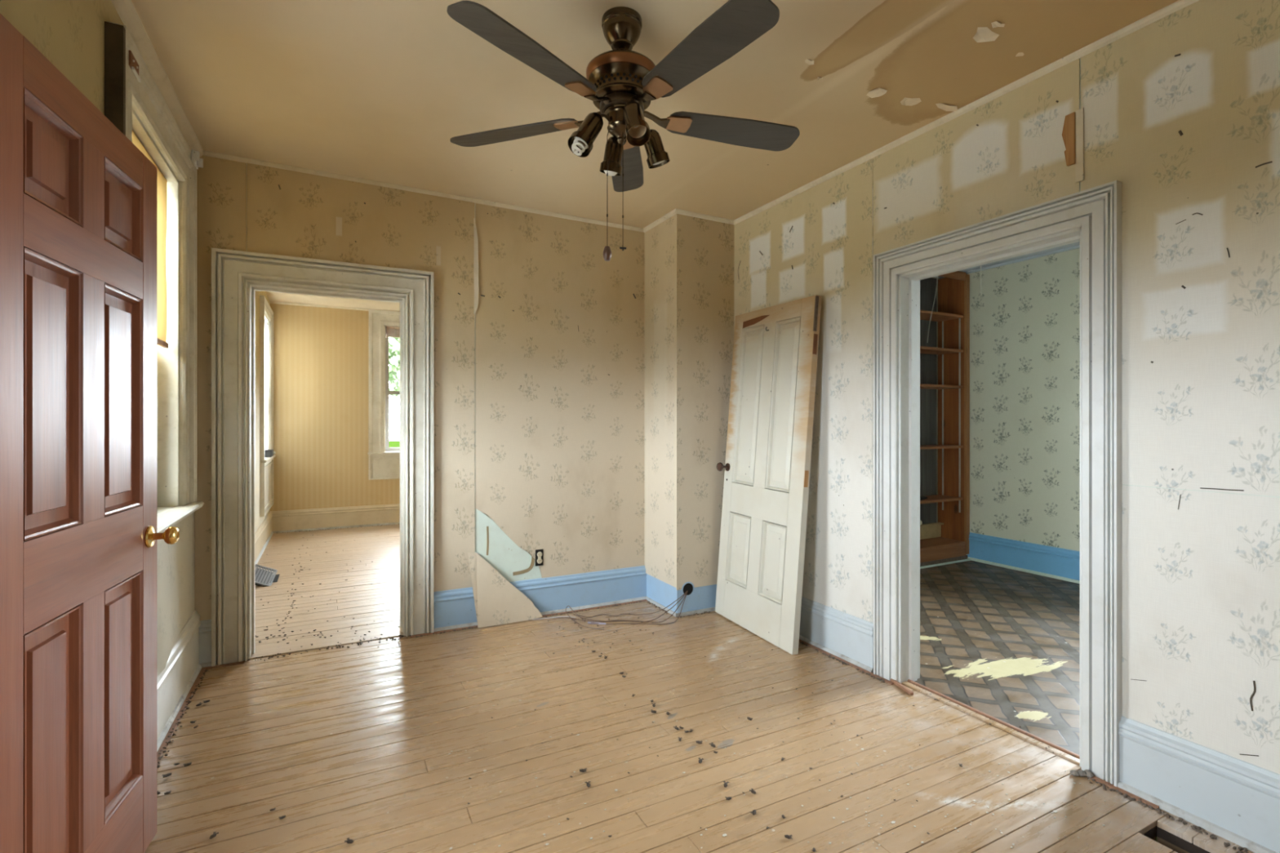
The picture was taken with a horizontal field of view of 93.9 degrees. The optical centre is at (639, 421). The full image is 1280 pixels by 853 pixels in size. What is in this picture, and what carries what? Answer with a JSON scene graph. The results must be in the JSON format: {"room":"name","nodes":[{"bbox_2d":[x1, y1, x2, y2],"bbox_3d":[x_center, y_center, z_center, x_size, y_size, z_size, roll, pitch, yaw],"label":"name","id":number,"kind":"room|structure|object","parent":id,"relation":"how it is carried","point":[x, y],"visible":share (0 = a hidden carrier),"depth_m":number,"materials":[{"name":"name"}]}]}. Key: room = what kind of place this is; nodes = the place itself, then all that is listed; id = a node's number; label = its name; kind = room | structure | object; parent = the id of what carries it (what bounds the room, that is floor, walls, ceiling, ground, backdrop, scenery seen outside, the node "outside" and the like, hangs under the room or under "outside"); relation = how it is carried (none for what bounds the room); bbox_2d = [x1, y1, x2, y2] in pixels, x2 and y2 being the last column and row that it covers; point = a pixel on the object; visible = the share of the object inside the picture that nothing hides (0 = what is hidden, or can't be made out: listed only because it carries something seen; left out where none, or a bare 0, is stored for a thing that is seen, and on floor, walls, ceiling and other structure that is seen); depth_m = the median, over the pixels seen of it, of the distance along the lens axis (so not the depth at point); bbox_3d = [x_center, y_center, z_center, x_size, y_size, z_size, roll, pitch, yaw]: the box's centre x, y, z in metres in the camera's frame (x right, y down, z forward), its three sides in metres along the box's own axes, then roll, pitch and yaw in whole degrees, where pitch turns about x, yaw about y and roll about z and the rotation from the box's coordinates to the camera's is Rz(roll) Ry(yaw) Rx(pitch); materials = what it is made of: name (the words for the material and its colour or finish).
{"room":"abandoned building interior","nodes":[
{"label":"abandoned building interior","id":0,"kind":"room"},
{"bbox_2d":[0,0,270,676],"bbox_3d":[-2.074,-0.100,2.514,0.216,2.820,9.570,0,0,-27],"label":"wall","id":1,"kind":"structure","parent":0,"point":[69,34],"depth_m":1.80,"materials":[{"name":"beige paint"}]},
{"bbox_2d":[104,21,204,533],"bbox_3d":[-1.944,-0.416,2.314,0.243,1.648,1.144,0,0,-27],"label":"window","id":2,"kind":"structure","parent":1,"relation":"in","point":[130,104],"depth_m":2.68,"materials":[{"name":"paint"}]},
{"bbox_2d":[128,50,141,82],"bbox_3d":[-1.635,-1.149,1.936,0.012,0.058,0.090,0,0,-27],"label":"curtain bracket","id":3,"kind":"object","parent":2,"relation":"attached to","point":[133,64],"visible":1,"depth_m":1.92,"materials":[{"name":"metal"}]},
{"bbox_2d":[131,66,141,82],"bbox_3d":[-1.633,-1.125,1.938,0.005,0.010,0.079,0,0,-27],"label":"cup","id":4,"kind":"object","parent":3,"relation":"on","point":[133,68],"depth_m":1.94,"materials":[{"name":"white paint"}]},
{"bbox_2d":[132,129,168,348],"bbox_3d":[-1.942,-0.704,2.324,0.034,0.756,0.740,0,0,-27],"label":"roller shade","id":5,"kind":"object","parent":2,"relation":"attached to","point":[162,189],"visible":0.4,"depth_m":2.56,"materials":[{"name":"yellow fabric"}]},
{"bbox_2d":[191,149,203,168],"bbox_3d":[-2.062,-1.219,2.785,0.030,0.058,0.090,0,0,-27],"label":"curtain bracket","id":6,"kind":"object","parent":2,"relation":"attached to","point":[198,162],"visible":1,"depth_m":2.75,"materials":[{"name":"white paint"}]},
{"bbox_2d":[111,0,203,157],"bbox_3d":[-1.047,-1.344,0.720,0.038,0.078,5.240,0,0,-27],"label":"trim","id":7,"kind":"structure","parent":1,"relation":"attached to","point":[125,9],"depth_m":2.28,"materials":[{"name":"paint"}]},
{"bbox_2d":[156,610,205,764],"bbox_3d":[-1.754,1.104,2.108,0.054,0.293,2.125,0,0,-27],"label":"baseboard","id":8,"kind":"structure","parent":1,"relation":"attached to","point":[183,671],"depth_m":2.60,"materials":[{"name":"beige paint"}]},
{"bbox_2d":[254,511,273,565],"bbox_3d":[-3.253,1.128,5.000,0.036,0.244,3.870,0,0,-27],"label":"baseboard","id":9,"kind":"structure","parent":1,"relation":"attached to","point":[264,533],"depth_m":5.82,"materials":[{"name":"paint"}]},
{"bbox_2d":[259,295,275,516],"bbox_3d":[-3.961,-0.151,6.211,0.228,2.142,1.055,0,0,-27],"label":"window","id":10,"kind":"structure","parent":1,"relation":"in","point":[266,464],"depth_m":6.11,"materials":[{"name":"beige paint"}]},
{"bbox_2d":[264,320,267,450],"bbox_3d":[-3.922,-0.370,6.231,0.030,1.411,0.800,0,0,-27],"label":"window curtain","id":11,"kind":"object","parent":10,"relation":"hanging from","point":[265,322],"visible":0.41,"depth_m":6.37,"materials":[{"name":"white fabric"}]},
{"bbox_2d":[264,449,275,457],"bbox_3d":[-3.857,0.329,6.233,0.090,0.075,0.155,0,0,-27],"label":"metal latch","id":12,"kind":"object","parent":10,"relation":"on","point":[268,453],"visible":1,"depth_m":6.16,"materials":[{"name":"white metal"}]},
{"bbox_2d":[264,291,399,311],"bbox_3d":[-1.916,-1.410,5.678,3.235,0.120,4.090,0,0,-27],"label":"ceiling","id":13,"kind":"structure","parent":0,"point":[273,296],"depth_m":6.72,"materials":[{"name":"beige paint"}]},
{"bbox_2d":[270,303,399,511],"bbox_3d":[-2.837,-0.100,7.487,3.415,2.820,0.170,0,0,-27],"label":"wall","id":14,"kind":"structure","parent":0,"point":[321,354],"depth_m":6.95,"materials":[{"name":"paper"}]},
{"bbox_2d":[269,301,398,311],"bbox_3d":[-2.803,-1.340,7.399,3.035,0.022,0.018,0,0,-27],"label":"trim","id":15,"kind":"structure","parent":14,"relation":"attached to","point":[270,302],"depth_m":6.93,"materials":[{"name":"paint"}]},
{"bbox_2d":[270,503,399,533],"bbox_3d":[-2.799,1.128,7.391,3.035,0.244,0.036,0,0,-27],"label":"baseboard","id":16,"kind":"structure","parent":14,"relation":"attached to","point":[313,519],"depth_m":6.99,"materials":[{"name":"paint"}]},
{"bbox_2d":[368,309,399,479],"bbox_3d":[-2.432,-0.325,7.672,1.945,2.040,0.203,0,0,-27],"label":"window","id":17,"kind":"structure","parent":14,"relation":"in","point":[381,465],"depth_m":7.22,"materials":[{"name":"beige paint"}]},
{"bbox_2d":[386,326,399,337],"bbox_3d":[-2.417,-1.095,7.643,1.530,0.140,0.055,0,0,-27],"label":"window blind","id":18,"kind":"object","parent":17,"relation":"attached to","point":[395,331],"visible":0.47,"depth_m":7.32,"materials":[{"name":"beige fabric"}]},
{"bbox_2d":[195,155,644,627],"bbox_3d":[-0.999,-0.100,3.724,3.235,2.820,0.224,0,0,-27],"label":"wall","id":19,"kind":"structure","parent":0,"point":[539,338],"depth_m":3.75,"materials":[{"name":"paper"}]},
{"bbox_2d":[198,619,244,669],"bbox_3d":[-2.156,1.132,3.066,0.215,0.237,0.054,0,0,-27],"label":"baseboard","id":20,"kind":"structure","parent":19,"relation":"attached to","point":[205,628],"depth_m":3.04,"materials":[{"name":"paint"}]},
{"bbox_2d":[211,248,433,666],"bbox_3d":[-1.745,0.182,3.376,1.080,2.135,0.200,0,0,-27],"label":"door frame","id":21,"kind":"structure","parent":19,"relation":"in","point":[236,275],"depth_m":3.18,"materials":[{"name":"beige paint"}]},
{"bbox_2d":[202,150,644,232],"bbox_3d":[-1.109,-1.359,3.624,2.588,0.049,0.020,0,0,-27],"label":"trim","id":22,"kind":"structure","parent":19,"relation":"attached to","point":[208,153],"depth_m":3.49,"materials":[{"name":"paint"}]},
{"bbox_2d":[410,565,647,637],"bbox_3d":[-0.646,1.132,3.844,1.563,0.237,0.054,0,0,-27],"label":"baseboard","id":23,"kind":"structure","parent":19,"relation":"attached to","point":[453,609],"depth_m":3.92,"materials":[{"name":"blue paint"}]},
{"bbox_2d":[535,549,543,565],"bbox_3d":[-0.650,0.878,3.864,0.052,0.104,0.014,0,0,-27],"label":"power outlet","id":24,"kind":"object","parent":19,"relation":"attached to","point":[539,553],"visible":1,"depth_m":3.86,"materials":[{"name":"plastic"}]},
{"bbox_2d":[537,551,542,563],"bbox_3d":[-0.649,0.878,3.861,0.033,0.075,0.007,0,0,-27],"label":"socket","id":25,"kind":"object","parent":24,"relation":"attached to","point":[539,553],"depth_m":3.86,"materials":[{"name":"beige plastic"}]},
{"bbox_2d":[643,209,675,232],"bbox_3d":[0.124,-1.345,4.021,0.020,0.026,0.446,0,0,-27],"label":"trim","id":26,"kind":"structure","parent":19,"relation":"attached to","point":[672,213],"depth_m":4.00,"materials":[{"name":"paint"}]},
{"bbox_2d":[130,0,1178,228],"bbox_3d":[0.285,-1.401,1.407,3.075,0.137,5.280,0,0,-27],"label":"ceiling","id":27,"kind":"structure","parent":0,"point":[380,91],"depth_m":2.39,"materials":[{"name":"paint"}]},
{"bbox_2d":[446,0,799,261],"bbox_3d":[-0.058,-0.949,2.068,1.278,0.818,1.226,0,0,0],"label":"ceiling fan","id":28,"kind":"object","parent":27,"relation":"hanging from","point":[622,82],"visible":1,"depth_m":1.93,"materials":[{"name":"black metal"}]},
{"bbox_2d":[644,213,733,617],"bbox_3d":[0.334,-0.070,4.126,0.457,2.680,0.450,0,0,-27],"label":"column","id":29,"kind":"structure","parent":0,"point":[689,260],"depth_m":3.93,"materials":[{"name":"beige paper"}]},
{"bbox_2d":[144,524,1254,852],"bbox_3d":[0.536,1.410,3.915,5.980,0.340,9.470,0,0,-27],"label":"floor","id":30,"kind":"structure","parent":0,"point":[355,742],"depth_m":2.38,"materials":[{"name":"brown wood"}]},
{"bbox_2d":[254,564,279,586],"bbox_3d":[-2.951,1.199,4.691,0.189,0.142,0.357,0,0,-27],"label":"floor vent","id":31,"kind":"object","parent":30,"relation":"in","point":[263,577],"visible":0.79,"depth_m":4.67,"materials":[{"name":"grey metal"}]},
{"bbox_2d":[254,565,275,584],"bbox_3d":[-2.935,1.196,4.652,0.122,0.111,0.247,0,0,-21],"label":"grille","id":32,"kind":"object","parent":31,"relation":"attached to","point":[262,576],"depth_m":4.66,"materials":[{"name":"grey metal"}]},
{"bbox_2d":[533,590,688,630],"bbox_3d":[-0.169,1.169,3.735,0.993,0.163,0.292,0,0,-11],"label":"loose wires","id":33,"kind":"object","parent":30,"relation":"on","point":[596,622],"visible":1,"depth_m":3.75,"materials":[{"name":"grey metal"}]},
{"bbox_2d":[156,524,1248,852],"bbox_3d":[-1.118,1.246,4.227,3.141,0.010,7.188,0,0,-27],"label":"dirt","id":34,"kind":"object","parent":30,"relation":"on","point":[1168,815],"visible":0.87,"depth_m":2.42,"materials":[{"name":"soil"}]},
{"bbox_2d":[715,294,821,654],"bbox_3d":[0.736,0.277,3.576,0.190,1.950,0.803,0,0,-25],"label":"door","id":35,"kind":"structure","parent":30,"relation":"on","point":[767,465],"depth_m":3.51,"materials":[{"name":"paint"}]},
{"bbox_2d":[448,646,1105,849],"bbox_3d":[0.326,1.249,2.531,2.502,0.001,1.572,0,0,0],"label":"flakes","id":36,"kind":"object","parent":30,"relation":"on","point":[1054,811],"visible":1,"depth_m":1.95,"materials":[{"name":"brown paint"}]},
{"bbox_2d":[890,678,913,695],"bbox_3d":[1.227,1.242,2.804,0.018,0.014,0.150,0,0,-12],"label":"scrap","id":37,"kind":"object","parent":30,"relation":"on","point":[903,687],"visible":1,"depth_m":2.79,"materials":[{"name":"paint"}]},
{"bbox_2d":[920,271,971,568],"bbox_3d":[2.489,-0.050,5.319,0.998,2.600,0.326,0,0,-27],"label":"bookcase","id":38,"kind":"object","parent":30,"relation":"on","point":[945,541],"visible":0.51,"depth_m":5.54,"materials":[{"name":"brown wood"}]},
{"bbox_2d":[920,495,927,500],"bbox_3d":[2.477,0.672,5.274,0.175,0.030,0.044,0,0,-36],"label":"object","id":39,"kind":"object","parent":38,"relation":"on","point":[922,497],"visible":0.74,"depth_m":5.26,"materials":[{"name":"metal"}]},
{"bbox_2d":[927,276,937,341],"bbox_3d":[2.540,-1.009,5.179,0.144,0.658,0.008,0,0,-25],"label":"string","id":40,"kind":"object","parent":38,"relation":"hanging from","point":[937,277],"visible":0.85,"depth_m":5.17,"materials":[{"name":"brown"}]},
{"bbox_2d":[1069,769,1093,777],"bbox_3d":[1.562,1.241,2.109,0.078,0.018,0.043,0,0,-4],"label":"lump","id":41,"kind":"object","parent":30,"relation":"on","point":[1087,773],"visible":1,"depth_m":2.10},
{"bbox_2d":[932,276,938,522],"bbox_3d":[1.670,-0.100,5.169,2.615,2.820,0.140,0,0,-27],"label":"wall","id":42,"kind":"structure","parent":0,"point":[932,277],"depth_m":5.68,"materials":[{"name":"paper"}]},
{"bbox_2d":[933,241,1079,278],"bbox_3d":[2.562,-1.430,3.548,2.715,0.120,3.760,0,0,-27],"label":"ceiling","id":43,"kind":"structure","parent":0,"point":[1078,242],"depth_m":4.96,"materials":[{"name":"paint"}]},
{"bbox_2d":[733,0,1279,774],"bbox_3d":[1.683,-0.100,2.138,0.139,2.820,5.460,0,0,-27],"label":"wall","id":44,"kind":"structure","parent":0,"point":[1182,109],"depth_m":1.96,"materials":[{"name":"paper"}]},
{"bbox_2d":[674,208,733,224],"bbox_3d":[0.432,-1.342,3.917,0.473,0.028,0.020,0,0,-27],"label":"trim","id":45,"kind":"structure","parent":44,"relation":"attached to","point":[676,211],"depth_m":3.90,"materials":[{"name":"paint"}]},
{"bbox_2d":[799,596,893,684],"bbox_3d":[0.916,1.129,3.435,0.054,0.242,1.312,0,0,-27],"label":"baseboard","id":46,"kind":"structure","parent":44,"relation":"attached to","point":[849,638],"depth_m":3.18,"materials":[{"name":"paint"}]},
{"bbox_2d":[733,0,1199,225],"bbox_3d":[1.725,-1.330,1.901,0.022,0.044,4.800,0,0,-27],"label":"trim","id":47,"kind":"structure","parent":44,"relation":"attached to","point":[1180,4],"depth_m":2.42,"materials":[{"name":"paint"}]},
{"bbox_2d":[873,180,1122,786],"bbox_3d":[1.472,0.213,2.538,0.188,2.073,1.029,0,0,-27],"label":"door frame","id":48,"kind":"structure","parent":44,"relation":"in","point":[1093,215],"depth_m":2.29,"materials":[{"name":"white paint"}]},
{"bbox_2d":[1062,107,1084,182],"bbox_3d":[1.580,-1.000,2.182,0.011,0.260,0.068,0,0,-27],"label":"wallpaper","id":49,"kind":"structure","parent":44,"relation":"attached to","point":[1073,133],"depth_m":2.17,"materials":[{"name":"paper"}]},
{"bbox_2d":[1088,715,1279,852],"bbox_3d":[2.200,1.129,0.945,0.054,0.242,2.665,0,0,-27],"label":"baseboard","id":50,"kind":"structure","parent":44,"relation":"attached to","point":[1235,800],"depth_m":1.85,"materials":[{"name":"paint"}]},
{"bbox_2d":[965,248,1079,555],"bbox_3d":[3.756,-0.100,4.162,0.170,2.820,3.960,0,0,-27],"label":"wall","id":51,"kind":"structure","parent":0,"point":[1024,322],"depth_m":4.98,"materials":[{"name":"paper"}]},
{"bbox_2d":[938,244,1079,279],"bbox_3d":[3.672,-1.360,4.119,0.018,0.022,3.560,0,0,-27],"label":"trim","id":52,"kind":"structure","parent":51,"relation":"attached to","point":[1077,246],"depth_m":4.99,"materials":[{"name":"paint"}]},
{"bbox_2d":[967,532,1079,583],"bbox_3d":[3.730,1.128,3.986,0.036,0.244,3.270,0,0,-27],"label":"baseboard","id":53,"kind":"structure","parent":51,"relation":"attached to","point":[1063,564],"depth_m":4.98,"materials":[{"name":"blue paint"}]},
{"label":"outside","id":54,"kind":"structure","parent":0,"visible":0},
{"bbox_2d":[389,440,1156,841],"bbox_3d":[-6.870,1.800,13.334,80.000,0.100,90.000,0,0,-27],"label":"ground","id":55,"kind":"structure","parent":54,"point":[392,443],"depth_m":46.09,"materials":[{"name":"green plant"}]},
{"bbox_2d":[388,337,399,398],"bbox_3d":[-8.691,-2.282,22.541,7.364,8.111,6.506,0,0,-27],"label":"shade tree","id":56,"kind":"object","parent":55,"relation":"on","point":[393,343],"visible":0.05,"depth_m":20.85,"materials":[{"name":"green plant"}]},
{"bbox_3d":[-1.080,0.173,0.633,0.140,2.155,1.065,0,0,-27],"label":"door","id":57,"kind":"structure","parent":0,"visible":0},
{"bbox_2d":[0,13,179,852],"bbox_3d":[-1.298,0.235,1.425,0.108,2.007,0.824,0,0,-21],"label":"door","id":58,"kind":"structure","parent":57,"relation":"attached to","point":[78,535],"depth_m":1.39,"materials":[{"name":"red wood"}]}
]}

